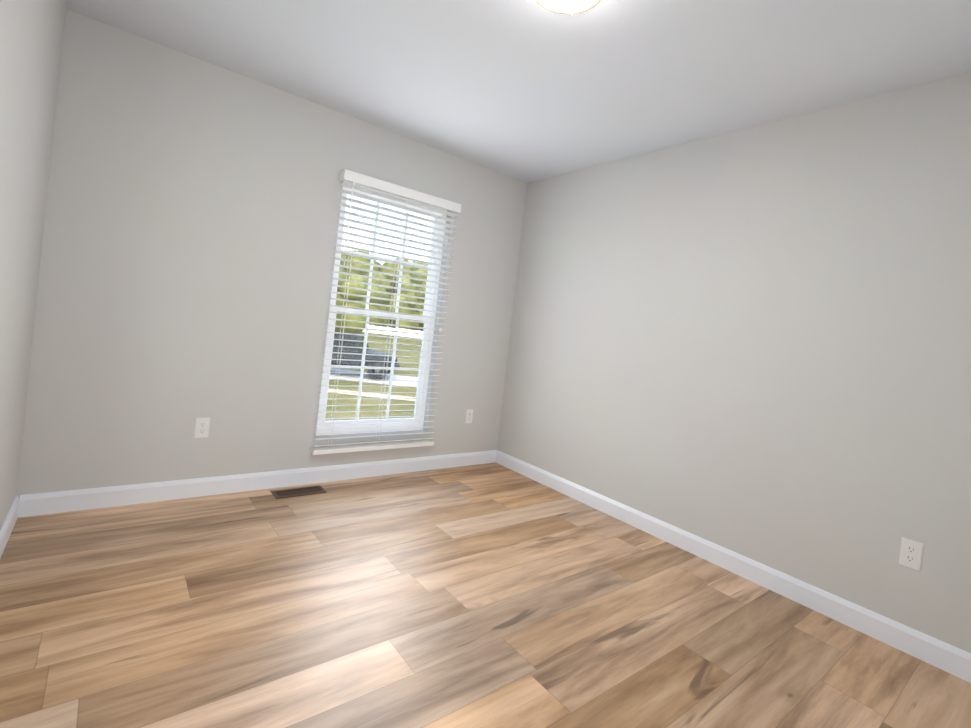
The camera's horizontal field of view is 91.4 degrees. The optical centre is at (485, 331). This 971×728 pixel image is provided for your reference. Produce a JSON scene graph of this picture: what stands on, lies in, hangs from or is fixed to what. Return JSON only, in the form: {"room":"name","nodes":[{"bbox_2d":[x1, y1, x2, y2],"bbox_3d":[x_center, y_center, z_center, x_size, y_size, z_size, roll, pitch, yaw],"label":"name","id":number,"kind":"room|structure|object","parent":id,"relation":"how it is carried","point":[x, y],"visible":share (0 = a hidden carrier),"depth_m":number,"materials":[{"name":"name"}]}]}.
{"room":"empty bedroom","nodes":[
{"label":"empty bedroom","id":0,"kind":"room"},
{"bbox_2d":[0,0,65,528],"bbox_3d":[-1.047,-0.188,0.765,0.140,2.440,3.985,6,1,-38],"label":"wall","id":1,"kind":"structure","parent":0,"point":[31,36],"depth_m":1.79,"materials":[{"name":"beige paint"}]},
{"bbox_2d":[0,495,19,557],"bbox_3d":[-1.116,0.978,0.824,0.014,0.105,3.705,6,1,-38],"label":"baseboard","id":2,"kind":"structure","parent":1,"relation":"attached to","point":[9,522],"depth_m":2.07,"materials":[{"name":"white wood"}]},
{"bbox_2d":[16,9,526,498],"bbox_3d":[-0.995,-0.206,3.249,3.007,2.440,0.140,6,1,-38],"label":"wall","id":3,"kind":"structure","parent":0,"point":[188,243],"depth_m":2.69,"materials":[{"name":"beige paint"}]},
{"bbox_2d":[194,418,209,437],"bbox_3d":[-1.631,0.553,2.732,0.070,0.115,0.008,6,1,-38],"label":"outlet","id":4,"kind":"object","parent":3,"relation":"attached to","point":[202,427],"visible":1,"depth_m":2.73,"materials":[{"name":"white plastic"}]},
{"bbox_2d":[18,450,495,517],"bbox_3d":[-1.077,0.960,3.199,2.979,0.105,0.014,6,1,-38],"label":"baseboard","id":5,"kind":"structure","parent":3,"relation":"attached to","point":[64,501],"depth_m":2.81,"materials":[{"name":"white wood"}]},
{"bbox_2d":[316,180,446,435],"bbox_3d":[-0.756,-0.131,3.481,0.860,1.740,0.080,6,1,-38],"label":"window unit","id":6,"kind":"structure","parent":3,"relation":"in","point":[421,381],"depth_m":3.47,"materials":[{"name":"white plastic"}]},
{"bbox_2d":[310,169,461,454],"bbox_3d":[-0.667,-0.088,3.366,0.920,1.856,0.096,6,1,-38],"label":"window blinds","id":7,"kind":"object","parent":6,"relation":"attached to","point":[352,177],"visible":0.98,"depth_m":3.33,"materials":[{"name":"white plastic"}]},
{"bbox_2d":[465,409,472,422],"bbox_3d":[-0.133,0.699,3.915,0.070,0.115,0.008,6,1,-38],"label":"outlet","id":8,"kind":"object","parent":3,"relation":"attached to","point":[469,415],"visible":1,"depth_m":3.91,"materials":[{"name":"white plastic"}]},
{"bbox_2d":[0,462,970,727],"bbox_3d":[0.425,1.224,1.264,3.287,0.050,5.220,6,1,-38],"label":"floor","id":9,"kind":"structure","parent":0,"point":[484,596],"depth_m":1.82,"materials":[{"name":"wood"}]},
{"bbox_2d":[271,485,326,498],"bbox_3d":[-1.167,1.003,2.970,0.305,0.005,0.125,6,1,-38],"label":"floor vent","id":10,"kind":"object","parent":9,"relation":"in","point":[293,492],"visible":1,"depth_m":2.96,"materials":[{"name":"brown metal"}]},
{"bbox_2d":[65,0,970,182],"bbox_3d":[0.701,-1.251,1.240,3.287,0.050,5.220,6,1,-38],"label":"ceiling","id":11,"kind":"structure","parent":0,"point":[527,91],"depth_m":2.25,"materials":[{"name":"paint"}]},
{"bbox_2d":[536,0,600,15],"bbox_3d":[0.295,-1.235,1.674,0.259,0.080,0.260,6,1,-38],"label":"flush-mount light fixture","id":12,"kind":"object","parent":11,"relation":"attached to","point":[571,7],"visible":1,"depth_m":1.75,"materials":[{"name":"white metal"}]},
{"bbox_2d":[497,72,970,652],"bbox_3d":[1.415,0.068,2.710,0.140,2.440,3.985,6,1,-38],"label":"wall","id":13,"kind":"structure","parent":0,"point":[753,342],"depth_m":2.45,"materials":[{"name":"beige paint"}]},
{"bbox_2d":[496,450,970,682],"bbox_3d":[1.225,1.222,2.673,0.014,0.105,3.705,6,1,-38],"label":"baseboard","id":14,"kind":"structure","parent":13,"relation":"attached to","point":[944,656],"depth_m":2.37,"materials":[{"name":"white wood"}]},
{"bbox_2d":[899,537,923,570],"bbox_3d":[1.792,0.937,1.997,0.008,0.115,0.070,6,1,-38],"label":"outlet","id":15,"kind":"object","parent":13,"relation":"attached to","point":[911,553],"visible":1,"depth_m":2.00,"materials":[{"name":"white plastic"}]},
{"label":"outside","id":16,"kind":"structure","parent":0,"visible":0},
{"bbox_2d":[325,332,421,420],"bbox_3d":[-50.022,-4.121,79.571,260.000,1.360,180.000,6,1,-38],"label":"ground","id":17,"kind":"structure","parent":16,"point":[343,399],"depth_m":18.02,"materials":[{"name":"green plant"}]},
{"bbox_2d":[328,388,415,400],"bbox_3d":[-0.933,2.595,17.071,66.048,0.001,46.623,6,1,-38],"label":"dirt path","id":18,"kind":"structure","parent":17,"relation":"on","point":[376,395],"depth_m":16.90,"materials":[{"name":"grey concrete"}]},
{"bbox_2d":[330,368,417,387],"bbox_3d":[-1.192,2.526,21.863,67.597,0.001,48.835,6,1,-38],"label":"gravel path","id":19,"kind":"structure","parent":17,"relation":"on","point":[396,377],"depth_m":21.32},
{"bbox_2d":[331,331,399,379],"bbox_3d":[-6.314,1.002,21.564,4.655,1.900,2.040,6,1,-3],"label":"jeep","id":20,"kind":"object","parent":19,"relation":"on","point":[357,350],"depth_m":20.75,"materials":[{"name":"grey paint"}]},
{"bbox_2d":[335,250,427,332],"bbox_3d":[-18.030,-6.587,91.786,103.172,16.708,23.940,6,1,-3],"label":"trees","id":21,"kind":"object","parent":17,"relation":"on","point":[361,305],"depth_m":83.86,"materials":[{"name":"green plant"}]},
{"bbox_2d":[362,325,422,337],"bbox_3d":[-9.307,0.469,74.077,26.620,1.360,0.220,6,1,-3],"label":"fence","id":22,"kind":"object","parent":17,"relation":"on","point":[393,333],"depth_m":73.77,"materials":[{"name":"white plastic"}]}
]}

